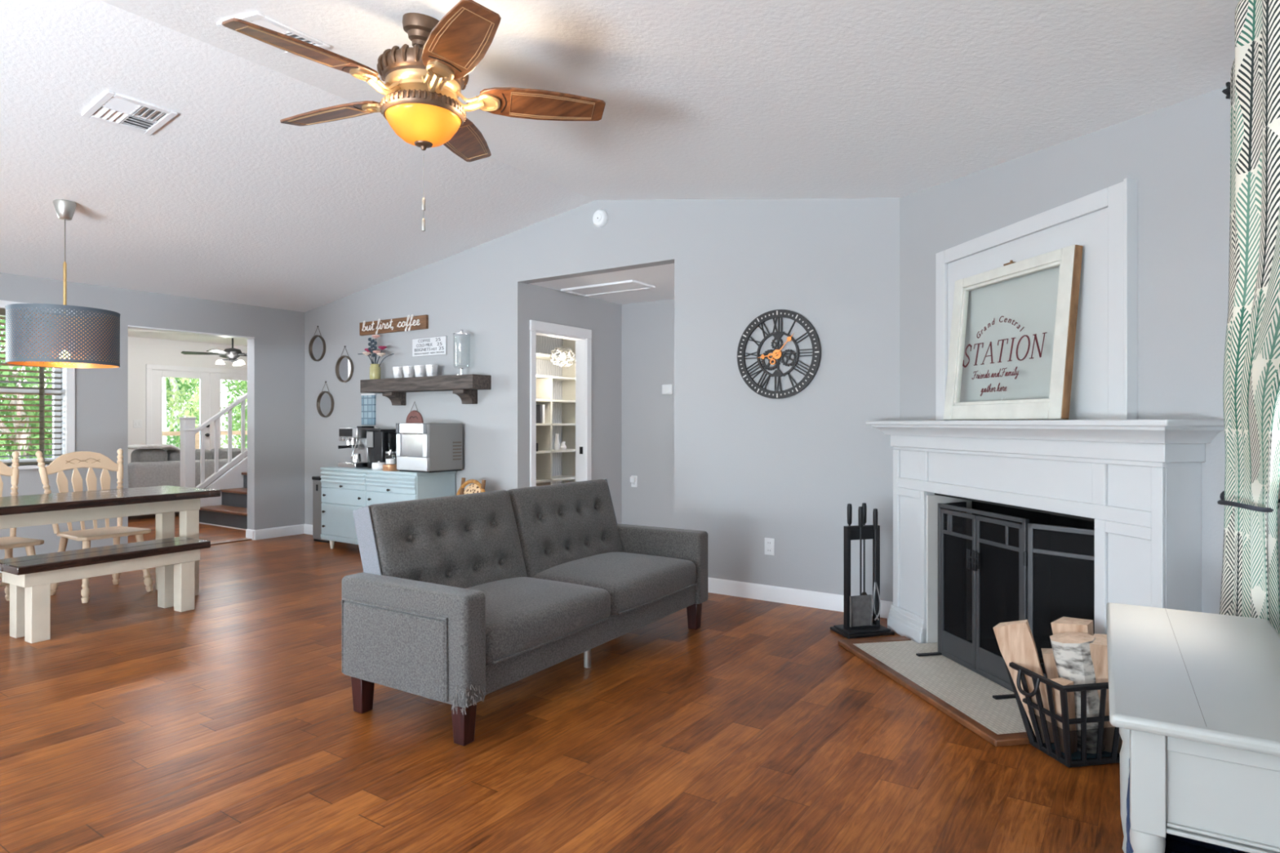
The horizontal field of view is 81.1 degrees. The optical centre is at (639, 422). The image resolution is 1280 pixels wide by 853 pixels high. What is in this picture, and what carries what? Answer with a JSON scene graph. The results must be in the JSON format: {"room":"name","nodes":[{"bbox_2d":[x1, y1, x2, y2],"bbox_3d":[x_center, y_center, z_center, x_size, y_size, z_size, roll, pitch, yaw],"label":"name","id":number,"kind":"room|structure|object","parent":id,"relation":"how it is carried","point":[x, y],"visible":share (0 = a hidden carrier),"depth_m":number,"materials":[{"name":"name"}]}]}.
{"room":"living room","nodes":[
{"label":"living room","id":0,"kind":"room"},
{"bbox_2d":[0,272,304,559],"bbox_3d":[-6.015,-0.006,4.937,0.140,2.452,8.065,0,0,34],"label":"wall","id":1,"kind":"structure","parent":0,"point":[276,353],"depth_m":7.27,"materials":[{"name":"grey paint"}]},
{"bbox_2d":[0,299,75,469],"bbox_3d":[-5.438,-0.302,5.742,0.190,1.375,1.815,0,0,34],"label":"window","id":2,"kind":"structure","parent":1,"relation":"in","point":[69,372],"depth_m":6.42,"materials":[{"name":"white paint"}]},
{"bbox_2d":[0,308,62,465],"bbox_3d":[-5.438,-0.288,5.742,0.056,1.274,1.665,0,0,34],"label":"window blind","id":3,"kind":"object","parent":2,"relation":"attached to","point":[42,377],"visible":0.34,"depth_m":6.26,"materials":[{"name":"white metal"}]},
{"bbox_2d":[0,524,304,573],"bbox_3d":[-5.972,1.167,4.986,0.156,0.105,7.935,0,0,34],"label":"baseboard","id":4,"kind":"structure","parent":1,"relation":"attached to","point":[273,532],"depth_m":7.93,"materials":[{"name":"white paint"}]},
{"bbox_2d":[128,324,254,339],"bbox_3d":[-4.391,-0.879,7.328,0.149,0.012,1.165,0,0,34],"label":"trim","id":5,"kind":"structure","parent":1,"relation":"attached to","point":[129,326],"depth_m":7.26,"materials":[{"name":"white paint"}]},
{"bbox_2d":[128,336,247,463],"bbox_3d":[-7.046,-0.003,11.995,0.140,2.545,3.520,0,0,34],"label":"wall","id":6,"kind":"structure","parent":0,"point":[142,352],"depth_m":11.30,"materials":[{"name":"white paint"}]},
{"bbox_2d":[146,364,247,449],"bbox_3d":[-6.941,0.170,12.086,0.207,2.100,1.910,0,0,34],"label":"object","id":7,"kind":"structure","parent":6,"relation":"in","point":[210,379],"depth_m":11.87,"materials":[{"name":"white paint"}]},
{"bbox_2d":[128,328,247,346],"bbox_3d":[-5.497,-1.305,10.113,4.819,0.060,4.890,0,0,34],"label":"ceiling","id":8,"kind":"structure","parent":0,"point":[131,332],"depth_m":11.22,"materials":[{"name":"white paint"}]},
{"bbox_2d":[181,337,247,365],"bbox_3d":[-5.894,-1.058,10.909,1.236,0.435,1.200,0,0,34],"label":"fan","id":9,"kind":"object","parent":8,"relation":"hanging from","point":[232,353],"visible":0.93,"depth_m":10.77,"materials":[{"name":"metal"}]},
{"bbox_2d":[0,512,1124,852],"bbox_3d":[-3.805,1.250,5.288,13.160,0.060,11.130,0,0,34],"label":"floor","id":10,"kind":"structure","parent":0,"point":[229,723],"depth_m":2.79,"materials":[{"name":"brown wood"}]},
{"bbox_2d":[0,451,44,600],"bbox_3d":[-4.254,0.712,4.858,0.574,1.025,0.558,0,0,30],"label":"dining chair","id":11,"kind":"object","parent":10,"relation":"on","point":[7,544],"visible":0.47,"depth_m":5.09,"materials":[{"name":"beige paint"}]},
{"bbox_2d":[35,448,153,603],"bbox_3d":[-3.878,0.712,5.367,0.574,1.025,0.558,0,0,30],"label":"dining chair","id":12,"kind":"object","parent":10,"relation":"on","point":[77,460],"visible":0.62,"depth_m":5.39,"materials":[{"name":"beige paint"}]},
{"bbox_2d":[0,536,210,643],"bbox_3d":[-3.252,1.000,4.576,0.370,0.440,1.040,0,0,31],"label":"bench","id":13,"kind":"object","parent":10,"relation":"on","point":[29,578],"visible":1,"depth_m":4.39,"materials":[{"name":"brown wood"}]},
{"bbox_2d":[0,485,220,595],"bbox_3d":[-3.774,0.848,4.604,0.710,0.745,2.000,0,0,30],"label":"dining table","id":14,"kind":"object","parent":10,"relation":"on","point":[29,510],"visible":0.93,"depth_m":4.84,"materials":[{"name":"brown wood"}]},
{"bbox_2d":[128,448,247,515],"bbox_3d":[-6.152,0.755,10.323,0.980,0.830,1.920,0,0,34],"label":"sectional sofa","id":15,"kind":"object","parent":10,"relation":"on","point":[147,467],"visible":0.28,"depth_m":9.58,"materials":[{"name":"grey fabric"}]},
{"bbox_2d":[130,448,167,462],"bbox_3d":[-6.324,0.555,9.642,0.300,0.430,0.360,0,0,34],"label":"cushion","id":16,"kind":"object","parent":15,"relation":"on","point":[137,455],"depth_m":9.52,"materials":[{"name":"grey fabric"}]},
{"bbox_2d":[128,444,180,451],"bbox_3d":[-6.304,0.331,9.671,0.420,0.097,0.530,0,0,34],"label":"throw blanket","id":17,"kind":"object","parent":15,"relation":"on","point":[165,446],"visible":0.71,"depth_m":9.57,"materials":[{"name":"white fabric"}]},
{"bbox_2d":[165,448,212,461],"bbox_3d":[-6.060,0.565,10.031,0.300,0.410,0.540,0,0,34],"label":"cushion","id":18,"kind":"object","parent":15,"relation":"on","point":[172,455],"depth_m":9.83,"materials":[{"name":"grey fabric"}]},
{"bbox_2d":[209,448,240,458],"bbox_3d":[-5.779,0.565,10.444,0.300,0.410,0.400,0,0,34],"label":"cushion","id":19,"kind":"object","parent":15,"relation":"on","point":[223,452],"depth_m":10.31,"materials":[{"name":"grey fabric"}]},
{"bbox_2d":[199,456,247,530],"bbox_3d":[-4.058,0.245,9.512,1.755,1.950,2.228,0,0,34],"label":"staircase","id":20,"kind":"structure","parent":10,"relation":"on","point":[229,509],"depth_m":9.11,"materials":[{"name":"wood"}]},
{"bbox_2d":[178,392,247,488],"bbox_3d":[-4.900,-0.038,9.798,0.140,2.517,2.070,0,0,34],"label":"stair railing","id":21,"kind":"object","parent":20,"relation":"attached to","point":[188,430],"visible":0.53,"depth_m":9.13,"materials":[{"name":"white paint"}]},
{"bbox_2d":[210,537,252,545],"bbox_3d":[-4.407,1.214,7.339,0.140,0.012,1.165,0,0,34],"label":"threshold","id":22,"kind":"object","parent":10,"relation":"on","point":[233,540],"visible":0.36,"depth_m":7.64,"materials":[{"name":"brown wood"}]},
{"bbox_2d":[311,475,337,542],"bbox_3d":[-3.206,0.887,7.727,0.280,0.665,0.233,0,0,34],"label":"trash can","id":23,"kind":"object","parent":10,"relation":"on","point":[317,484],"visible":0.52,"depth_m":7.66,"materials":[{"name":"grey metal"}]},
{"bbox_2d":[320,466,456,548],"bbox_3d":[-2.405,0.828,7.051,1.425,0.785,0.481,0,0,34],"label":"dresser","id":24,"kind":"object","parent":10,"relation":"on","point":[344,491],"visible":0.64,"depth_m":6.91,"materials":[{"name":"blue paint"}]},
{"bbox_2d":[337,426,380,468],"bbox_3d":[-2.736,0.235,7.218,0.280,0.400,0.336,0,0,34],"label":"espresso machine","id":25,"kind":"object","parent":24,"relation":"on","point":[355,438],"visible":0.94,"depth_m":7.15,"materials":[{"name":"silver metal"}]},
{"bbox_2d":[337,461,367,468],"bbox_3d":[-2.720,0.407,7.241,0.280,0.055,0.280,0,0,34],"label":"drip tray","id":26,"kind":"object","parent":25,"relation":"on","point":[348,464],"depth_m":7.12,"materials":[{"name":"silver metal"}]},
{"bbox_2d":[365,429,396,468],"bbox_3d":[-2.416,0.250,7.119,0.280,0.370,0.260,0,0,34],"label":"coffee maker","id":27,"kind":"object","parent":24,"relation":"on","point":[379,442],"visible":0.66,"depth_m":7.04,"materials":[{"name":"black plastic"}]},
{"bbox_2d":[395,422,462,472],"bbox_3d":[-1.887,0.220,6.713,0.412,0.430,0.416,0,0,34],"label":"ice maker","id":28,"kind":"object","parent":24,"relation":"on","point":[420,447],"visible":1,"depth_m":6.57,"materials":[{"name":"grey metal"}]},
{"bbox_2d":[453,441,461,460],"bbox_3d":[-1.640,0.254,6.712,0.002,0.162,0.100,0,0,34],"label":"vent","id":29,"kind":"object","parent":28,"relation":"attached to","point":[456,445],"depth_m":6.71,"materials":[{"name":"grey metal"}]},
{"bbox_2d":[456,477,485,494],"bbox_3d":[-1.599,0.851,6.286,0.502,0.738,0.501,0,0,-44],"label":"rattan chair","id":30,"kind":"object","parent":10,"relation":"on","point":[477,487],"visible":0.07,"depth_m":6.45,"materials":[{"name":"brown wood"}]},
{"bbox_2d":[341,479,707,746],"bbox_3d":[-0.441,0.787,3.813,0.790,0.865,2.025,0,0,32],"label":"sofa","id":31,"kind":"object","parent":10,"relation":"on","point":[458,600],"visible":1,"depth_m":3.38,"materials":[{"name":"grey fabric"}]},
{"bbox_2d":[368,489,527,588],"bbox_3d":[-0.902,0.627,3.572,0.255,0.543,0.891,0,0,32],"label":"cushion","id":32,"kind":"object","parent":31,"relation":"on","point":[471,540],"depth_m":3.50,"materials":[{"name":"grey fabric"}]},
{"bbox_2d":[466,577,610,664],"bbox_3d":[-0.624,0.860,3.412,0.672,0.180,0.868,0,0,32],"label":"seat cushion","id":33,"kind":"object","parent":31,"relation":"on","point":[526,616],"depth_m":3.26,"materials":[{"name":"grey fabric"}]},
{"bbox_2d":[506,479,622,577],"bbox_3d":[-0.424,0.627,4.333,0.255,0.543,0.891,0,0,32],"label":"cushion","id":34,"kind":"object","parent":31,"relation":"on","point":[561,524],"depth_m":4.23,"materials":[{"name":"grey fabric"}]},
{"bbox_2d":[532,551,696,615],"bbox_3d":[-0.159,0.860,4.154,0.672,0.180,0.868,0,0,32],"label":"seat cushion","id":35,"kind":"object","parent":31,"relation":"on","point":[635,582],"depth_m":3.98,"materials":[{"name":"grey fabric"}]},
{"bbox_2d":[536,334,575,486],"bbox_3d":[-1.163,0.070,7.660,0.335,2.300,1.636,0,0,34],"label":"pantry shelves","id":36,"kind":"object","parent":10,"relation":"on","point":[555,384],"visible":0.19,"depth_m":8.22,"materials":[{"name":"white wood"}]},
{"bbox_2d":[536,404,542,423],"bbox_3d":[-1.072,-0.087,7.656,0.160,0.190,0.028,0,0,34],"label":"book","id":37,"kind":"object","parent":36,"relation":"on","point":[539,407],"visible":0.44,"depth_m":7.61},
{"bbox_2d":[830,524,894,639],"bbox_3d":[1.290,0.910,4.350,0.300,0.620,0.200,0,0,-16],"label":"stand","id":38,"kind":"object","parent":10,"relation":"on","point":[850,532],"visible":0.88,"depth_m":4.32,"materials":[{"name":"black metal"}]},
{"bbox_2d":[849,506,872,626],"bbox_3d":[1.268,0.827,4.307,0.140,0.687,0.032,0,0,-16],"label":"shovel","id":39,"kind":"object","parent":38,"relation":"hanging from","point":[860,606],"visible":1,"depth_m":4.31,"materials":[{"name":"black metal"}]},
{"bbox_2d":[862,502,867,595],"bbox_3d":[1.321,0.822,4.407,0.056,0.697,0.056,0,0,-16],"label":"brush","id":40,"kind":"object","parent":38,"relation":"hanging from","point":[864,504],"visible":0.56,"depth_m":4.40,"materials":[{"name":"black metal"}]},
{"bbox_2d":[872,508,880,620],"bbox_3d":[1.373,0.823,4.338,0.051,0.650,0.028,0,0,-16],"label":"tongs","id":41,"kind":"object","parent":38,"relation":"hanging from","point":[875,513],"visible":1,"depth_m":4.33,"materials":[{"name":"black metal"}]},
{"bbox_2d":[838,635,1029,746],"bbox_3d":[1.511,1.207,3.518,0.609,0.026,1.330,0,0,-11],"label":"hearth","id":42,"kind":"object","parent":10,"relation":"on","point":[965,695],"visible":0.73,"depth_m":3.42,"materials":[{"name":"beige tile"}]},
{"bbox_2d":[915,501,1094,699],"bbox_3d":[1.673,0.809,3.471,0.351,0.779,1.060,0,0,-11],"label":"fireplace screen","id":43,"kind":"object","parent":42,"relation":"on","point":[992,571],"visible":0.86,"depth_m":3.42,"materials":[{"name":"grey metal"}]},
{"bbox_2d":[926,493,1094,642],"bbox_3d":[2.071,0.797,3.577,0.808,0.845,1.245,0,0,-11],"label":"firebox","id":44,"kind":"object","parent":10,"relation":"on","point":[1035,516],"visible":0.02,"depth_m":4.08,"materials":[{"name":"stone"}]},
{"bbox_2d":[1004,657,1122,767],"bbox_3d":[1.585,1.064,2.751,0.362,0.312,0.307,0,0,-11],"label":"basket","id":45,"kind":"object","parent":10,"relation":"on","point":[1084,747],"visible":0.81,"depth_m":2.66,"materials":[{"name":"black metal"}]},
{"bbox_2d":[993,619,1051,736],"bbox_3d":[1.475,0.974,2.834,0.233,0.446,0.094,0,0,41],"label":"log","id":46,"kind":"object","parent":45,"relation":"in","point":[1015,639],"visible":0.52,"depth_m":2.82,"materials":[{"name":"brown wood"}]},
{"bbox_2d":[1040,648,1058,679],"bbox_3d":[1.578,1.023,2.811,0.119,0.341,0.080,0,0,24],"label":"log","id":47,"kind":"object","parent":45,"relation":"in","point":[1050,665],"visible":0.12,"depth_m":2.79,"materials":[{"name":"brown wood"}]},
{"bbox_2d":[1042,677,1076,730],"bbox_3d":[1.515,1.056,2.683,0.108,0.263,0.078,0,0,-11],"label":"log","id":48,"kind":"object","parent":45,"relation":"in","point":[1056,696],"visible":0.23,"depth_m":2.67,"materials":[{"name":"brown wood"}]},
{"bbox_2d":[1050,616,1093,635],"bbox_3d":[1.661,0.968,2.837,0.139,0.439,0.145,0,0,-43],"label":"log","id":49,"kind":"object","parent":45,"relation":"in","point":[1063,624],"visible":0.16,"depth_m":2.81,"materials":[{"name":"brown wood"}]},
{"bbox_2d":[1049,631,1099,730],"bbox_3d":[1.590,0.983,2.732,0.174,0.416,0.143,0,0,-11],"label":"birch log","id":50,"kind":"object","parent":45,"relation":"in","point":[1071,650],"visible":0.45,"depth_m":2.67,"materials":[{"name":"white wood"}]},
{"bbox_2d":[1089,633,1122,745],"bbox_3d":[1.692,0.981,2.696,0.138,0.415,0.145,0,0,25],"label":"log","id":51,"kind":"object","parent":45,"relation":"in","point":[1098,648],"visible":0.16,"depth_m":2.66,"materials":[{"name":"brown wood"}]},
{"bbox_2d":[1126,758,1133,852],"label":"table leg","id":52,"kind":"object","parent":10,"relation":"on","point":[1129,848],"depth_m":1.57,"materials":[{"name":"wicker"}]},
{"bbox_2d":[1106,602,1279,852],"bbox_3d":[1.252,0.870,1.658,0.366,0.700,0.985,0,0,32],"label":"side table","id":53,"kind":"object","parent":10,"relation":"on","point":[1194,696],"visible":0.94,"depth_m":1.33,"materials":[{"name":"grey paint"}]},
{"bbox_2d":[1164,826,1249,852],"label":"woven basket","id":54,"kind":"object","parent":10,"relation":"on","point":[1176,844],"depth_m":1.92,"materials":[{"name":"wicker"}]},
{"bbox_2d":[527,284,621,524],"bbox_3d":[-0.638,-0.005,7.160,0.120,2.450,1.417,0,0,34],"label":"wall","id":55,"kind":"structure","parent":0,"point":[603,317],"depth_m":7.40,"materials":[{"name":"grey paint"}]},
{"bbox_2d":[528,320,591,486],"bbox_3d":[-0.772,0.160,6.948,0.147,2.120,0.865,0,0,34],"label":"door frame","id":56,"kind":"structure","parent":55,"relation":"in","point":[582,336],"depth_m":7.22,"materials":[{"name":"white paint"}]},
{"bbox_2d":[528,263,674,304],"bbox_3d":[0.840,-1.244,6.228,3.612,0.056,1.535,0,0,34],"label":"ceiling","id":57,"kind":"structure","parent":0,"point":[662,277],"depth_m":6.51,"materials":[{"name":"paint"}]},
{"bbox_2d":[560,280,655,296],"bbox_3d":[-0.292,-1.206,6.740,0.800,0.020,0.360,0,0,34],"label":"attic hatch","id":58,"kind":"object","parent":57,"relation":"attached to","point":[629,285],"visible":1,"depth_m":6.72,"materials":[{"name":"white paint"}]},
{"bbox_2d":[304,198,899,601],"bbox_3d":[-1.014,-0.286,6.487,6.670,3.013,0.120,0,0,34],"label":"wall","id":59,"kind":"structure","parent":0,"point":[750,468],"depth_m":5.33,"materials":[{"name":"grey paint"}]},
{"bbox_2d":[308,325,325,361],"bbox_3d":[-3.483,-0.852,8.075,0.280,0.380,0.028,0,0,34],"label":"round mirror","id":60,"kind":"object","parent":59,"relation":"attached to","point":[317,347],"visible":1,"depth_m":8.08,"materials":[{"name":"brown metal"}]},
{"bbox_2d":[316,381,333,417],"bbox_3d":[-3.363,-0.247,7.994,0.280,0.385,0.028,0,0,34],"label":"round mirror","id":61,"kind":"object","parent":59,"relation":"attached to","point":[325,402],"visible":1,"depth_m":8.00,"materials":[{"name":"brown metal"}]},
{"bbox_2d":[335,346,353,382],"bbox_3d":[-3.082,-0.608,7.803,0.280,0.380,0.028,0,0,34],"label":"round mirror","id":62,"kind":"object","parent":59,"relation":"attached to","point":[344,366],"visible":1,"depth_m":7.81,"materials":[{"name":"brown metal"}]},
{"bbox_2d":[360,393,376,425],"bbox_3d":[-2.753,-0.133,7.584,0.220,0.315,0.020,0,0,34],"label":"mosaic panel","id":63,"kind":"object","parent":59,"relation":"attached to","point":[368,401],"visible":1,"depth_m":7.57,"materials":[{"name":"blue glass"}]},
{"bbox_2d":[359,314,428,335],"bbox_3d":[-2.435,-0.957,7.358,1.020,0.157,0.037,0,0,34],"label":"coffee sign","id":64,"kind":"object","parent":59,"relation":"attached to","point":[409,323],"visible":0.99,"depth_m":7.32,"materials":[{"name":"brown wood"}]},
{"bbox_2d":[405,401,423,422],"bbox_3d":[-2.168,-0.038,7.185,0.244,0.330,0.022,0,0,34],"label":"round plaque","id":65,"kind":"object","parent":59,"relation":"attached to","point":[414,416],"visible":0.62,"depth_m":7.17,"materials":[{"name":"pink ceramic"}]},
{"bbox_2d":[360,373,490,405],"bbox_3d":[-2.028,-0.292,6.970,1.570,0.250,0.220,0,0,34],"label":"wall shelf","id":66,"kind":"object","parent":59,"relation":"attached to","point":[466,387],"visible":1,"depth_m":6.77,"materials":[{"name":"wood"}]},
{"bbox_2d":[369,364,380,379],"bbox_3d":[-2.599,-0.494,7.340,0.104,0.155,0.104,0,0,34],"label":"vase","id":67,"kind":"object","parent":66,"relation":"on","point":[375,369],"depth_m":7.30,"materials":[{"name":"ceramic"}]},
{"bbox_2d":[358,334,394,379],"bbox_3d":[-2.632,-0.640,7.363,0.519,0.447,0.143,0,0,34],"label":"flower vase","id":68,"kind":"object","parent":66,"relation":"on","point":[375,368],"visible":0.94,"depth_m":7.31,"materials":[{"name":"green plant"}]},
{"bbox_2d":[392,366,404,377],"bbox_3d":[-2.288,-0.472,7.115,0.141,0.110,0.115,0,0,39],"label":"coffee mug","id":69,"kind":"object","parent":66,"relation":"on","point":[397,371],"visible":0.79,"depth_m":7.08,"materials":[{"name":"white ceramic"}]},
{"bbox_2d":[402,365,414,377],"bbox_3d":[-2.164,-0.472,7.030,0.141,0.110,0.115,0,0,39],"label":"coffee mug","id":70,"kind":"object","parent":66,"relation":"on","point":[408,371],"visible":0.82,"depth_m":7.00,"materials":[{"name":"white ceramic"}]},
{"bbox_2d":[413,365,426,377],"bbox_3d":[-2.032,-0.472,6.941,0.141,0.110,0.115,0,0,39],"label":"coffee mug","id":71,"kind":"object","parent":66,"relation":"on","point":[420,371],"visible":0.84,"depth_m":6.91,"materials":[{"name":"white ceramic"}]},
{"bbox_2d":[425,364,438,376],"bbox_3d":[-1.899,-0.472,6.851,0.141,0.110,0.115,0,0,39],"label":"coffee mug","id":72,"kind":"object","parent":66,"relation":"on","point":[431,370],"visible":0.84,"depth_m":6.82,"materials":[{"name":"white ceramic"}]},
{"bbox_2d":[412,335,447,356],"bbox_3d":[-1.990,-0.718,7.069,0.480,0.175,0.014,0,0,34],"label":"menu board","id":73,"kind":"object","parent":59,"relation":"attached to","point":[436,345],"visible":1,"depth_m":7.06,"materials":[{"name":"paper"}]},
{"bbox_2d":[304,524,893,617],"bbox_3d":[-1.044,1.167,6.425,6.410,0.105,0.016,0,0,34],"label":"baseboard","id":74,"kind":"structure","parent":59,"relation":"attached to","point":[826,601],"depth_m":5.06,"materials":[{"name":"white paint"}]},
{"bbox_2d":[592,208,608,227],"bbox_3d":[-0.324,-1.618,5.917,0.144,0.144,0.046,0,0,34],"label":"smoke detector","id":75,"kind":"object","parent":59,"relation":"attached to","point":[600,218],"visible":1,"depth_m":5.90,"materials":[{"name":"white plastic"}]},
{"bbox_2d":[764,537,774,555],"bbox_3d":[0.885,0.849,5.118,0.072,0.116,0.008,0,0,34],"label":"wall outlet","id":76,"kind":"object","parent":59,"relation":"attached to","point":[769,542],"visible":1,"depth_m":5.11,"materials":[{"name":"white plastic"}]},
{"bbox_2d":[737,309,821,399],"bbox_3d":[0.930,-0.462,5.066,0.604,0.604,0.028,0,0,34],"label":"wall clock","id":77,"kind":"object","parent":59,"relation":"attached to","point":[805,323],"visible":1,"depth_m":5.07,"materials":[{"name":"grey metal"}]},
{"bbox_2d":[0,0,1239,312],"bbox_3d":[-2.615,-1.502,2.699,8.280,0.782,8.185,0,0,34],"label":"ceiling","id":78,"kind":"structure","parent":0,"point":[228,201],"depth_m":3.70,"materials":[{"name":"paint"}]},
{"bbox_2d":[4,199,119,368],"bbox_3d":[-3.806,-0.919,4.950,0.603,1.078,0.603,0,0,34],"label":"pendant lamp","id":79,"kind":"object","parent":78,"relation":"hanging from","point":[25,342],"visible":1,"depth_m":4.75,"materials":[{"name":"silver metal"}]},
{"bbox_2d":[81,90,177,135],"bbox_3d":[-2.724,-1.648,3.997,0.328,0.056,0.330,0,0,34],"label":"ceiling vent","id":80,"kind":"object","parent":78,"relation":"in","point":[112,108],"visible":1,"depth_m":3.98,"materials":[{"name":"white paint"}]},
{"bbox_2d":[216,11,330,55],"bbox_3d":[-1.594,-1.688,3.260,0.327,0.064,0.330,0,0,34],"label":"ceiling vent","id":81,"kind":"object","parent":78,"relation":"in","point":[259,19],"visible":0.51,"depth_m":3.18,"materials":[{"name":"white paint"}]},
{"bbox_2d":[222,0,605,231],"bbox_3d":[-0.882,-1.161,2.905,1.372,0.827,1.358,0,0,34],"label":"ceiling fan","id":82,"kind":"object","parent":78,"relation":"hanging from","point":[424,82],"visible":1,"depth_m":2.81,"materials":[{"name":"brown metal"}]},
{"bbox_2d":[621,298,674,528],"bbox_3d":[1.238,-0.005,6.813,3.612,2.450,0.118,0,0,34],"label":"wall","id":83,"kind":"structure","parent":0,"point":[647,328],"depth_m":7.53,"materials":[{"name":"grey paint"}]},
{"bbox_2d":[662,384,672,395],"bbox_3d":[0.267,-0.325,7.384,0.120,0.100,0.030,0,0,34],"label":"thermostat","id":84,"kind":"object","parent":83,"relation":"attached to","point":[666,388],"visible":1,"depth_m":7.37,"materials":[{"name":"white plastic"}]},
{"bbox_2d":[899,86,1230,613],"bbox_3d":[1.882,-0.096,3.523,0.121,2.632,2.320,0,0,-11],"label":"wall","id":85,"kind":"structure","parent":0,"point":[1178,154],"depth_m":2.83,"materials":[{"name":"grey paint"}]},
{"bbox_2d":[935,177,1137,420],"bbox_3d":[1.791,-0.479,3.546,0.050,0.939,1.301,0,0,-11],"label":"panel","id":86,"kind":"object","parent":85,"relation":"attached to","point":[1104,379],"visible":0.81,"depth_m":3.34,"materials":[{"name":"white paint"}]},
{"bbox_2d":[865,419,1224,643],"bbox_3d":[1.688,0.605,3.549,0.250,1.230,2.085,0,0,-11],"label":"fireplace mantel","id":87,"kind":"object","parent":85,"relation":"attached to","point":[1140,481],"visible":0.69,"depth_m":2.91,"materials":[{"name":"white paint"}]},
{"bbox_2d":[943,244,1083,420],"bbox_3d":[1.723,-0.389,3.529,0.104,0.756,0.838,0,0,-11],"label":"frame","id":88,"kind":"object","parent":87,"relation":"on","point":[1068,259],"visible":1,"depth_m":3.36,"materials":[{"name":"white paint"}]},
{"bbox_2d":[865,419,1224,426],"bbox_3d":[1.688,0.002,3.549,0.250,0.024,2.085,0,0,-11],"label":"mantel shelf","id":89,"kind":"object","parent":87,"relation":"attached to","point":[1067,423],"depth_m":2.99,"materials":[{"name":"white paint"}]},
{"bbox_2d":[1277,477,1279,598],"bbox_3d":[0.304,0.034,-0.255,0.130,2.372,6.580,0,0,34],"label":"wall","id":90,"kind":"structure","parent":0,"point":[1278,509],"depth_m":2.27,"materials":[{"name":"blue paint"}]},
{"bbox_2d":[1222,81,1230,99],"bbox_3d":[1.210,-1.031,1.319,0.141,0.071,2.442,0,0,34],"label":"curtain rod","id":91,"kind":"object","parent":90,"relation":"attached to","point":[1227,91],"visible":0.19,"depth_m":2.32,"materials":[{"name":"black metal"}]},
{"bbox_2d":[1219,0,1279,633],"bbox_3d":[1.398,0.070,1.625,0.140,2.270,1.562,0,0,33],"label":"curtain","id":92,"kind":"object","parent":91,"relation":"hanging from","point":[1250,580],"visible":0.68,"depth_m":1.76,"materials":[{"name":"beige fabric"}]},
{"bbox_2d":[1217,490,1279,512],"bbox_3d":[1.767,0.229,2.174,0.143,0.044,0.305,0,0,41],"label":"tieback","id":93,"kind":"object","parent":92,"relation":"attached to","point":[1222,501],"visible":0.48,"depth_m":2.07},
{"bbox_3d":[-0.982,-1.150,7.604,0.948,0.060,1.765,0,0,34],"label":"ceiling","id":94,"kind":"structure","parent":0,"visible":0},
{"bbox_2d":[549,338,574,366],"bbox_3d":[-0.789,-0.844,7.607,0.257,0.552,0.256,0,0,34],"label":"chandelier","id":95,"kind":"object","parent":94,"relation":"hanging from","point":[562,357],"visible":0.95,"depth_m":7.58,"materials":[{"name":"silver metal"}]},
{"label":"outside","id":96,"kind":"structure","parent":0,"visible":0},
{"bbox_3d":[-17.531,1.645,16.751,32.170,0.050,32.000,0,0,34],"label":"lawn","id":97,"kind":"structure","parent":96,"visible":0},
{"bbox_2d":[0,315,52,459],"bbox_3d":[-8.060,-0.904,9.799,1.880,5.116,1.986,0,0,-27],"label":"tree","id":98,"kind":"object","parent":97,"relation":"on","point":[11,367],"visible":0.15,"depth_m":9.64,"materials":[{"name":"green plant"}]},
{"bbox_2d":[0,319,52,458],"bbox_3d":[-9.542,-1.102,12.287,2.024,5.503,2.052,0,0,34],"label":"tree","id":99,"kind":"object","parent":97,"relation":"on","point":[49,375],"visible":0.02,"depth_m":11.80,"materials":[{"name":"green plant"}]},
{"bbox_2d":[0,319,52,457],"bbox_3d":[-11.552,-1.417,14.257,1.976,6.129,2.069,0,0,34],"label":"tree","id":100,"kind":"object","parent":97,"relation":"on","point":[23,367],"visible":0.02,"depth_m":14.02,"materials":[{"name":"green plant"}]},
{"bbox_2d":[162,377,199,444],"bbox_3d":[-10.084,-1.420,15.779,2.148,6.126,2.117,0,0,34],"label":"tree","id":101,"kind":"object","parent":97,"relation":"on","point":[165,391],"visible":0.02,"depth_m":16.04,"materials":[{"name":"green plant"}]},
{"bbox_2d":[165,377,199,448],"bbox_3d":[-11.780,-1.722,18.883,2.066,6.745,2.055,0,0,-23],"label":"tree","id":102,"kind":"object","parent":97,"relation":"on","point":[170,439],"visible":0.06,"depth_m":18.83,"materials":[{"name":"green plant"}]},
{"bbox_2d":[166,377,199,448],"bbox_3d":[-13.779,-2.093,22.394,2.107,7.474,1.998,0,0,34],"label":"tree","id":103,"kind":"object","parent":97,"relation":"on","point":[195,414],"visible":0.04,"depth_m":22.37,"materials":[{"name":"green plant"}]},
{"bbox_2d":[162,431,247,448],"bbox_3d":[-7.624,0.895,16.002,0.100,1.450,6.100,0,0,34],"label":"deck railing","id":104,"kind":"object","parent":97,"relation":"on","point":[222,433],"visible":0.02,"depth_m":14.50,"materials":[{"name":"wood"}]},
{"bbox_2d":[220,379,247,448],"bbox_3d":[-9.154,-1.632,17.883,1.985,6.557,2.080,0,0,-22],"label":"tree","id":105,"kind":"object","parent":97,"relation":"on","point":[237,416],"visible":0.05,"depth_m":17.58,"materials":[{"name":"green plant"}]},
{"bbox_2d":[220,379,247,448],"bbox_3d":[-12.670,-2.227,24.441,2.080,7.746,2.082,0,0,34],"label":"tree","id":106,"kind":"object","parent":97,"relation":"on","point":[235,384],"visible":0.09,"depth_m":24.25,"materials":[{"name":"green plant"}]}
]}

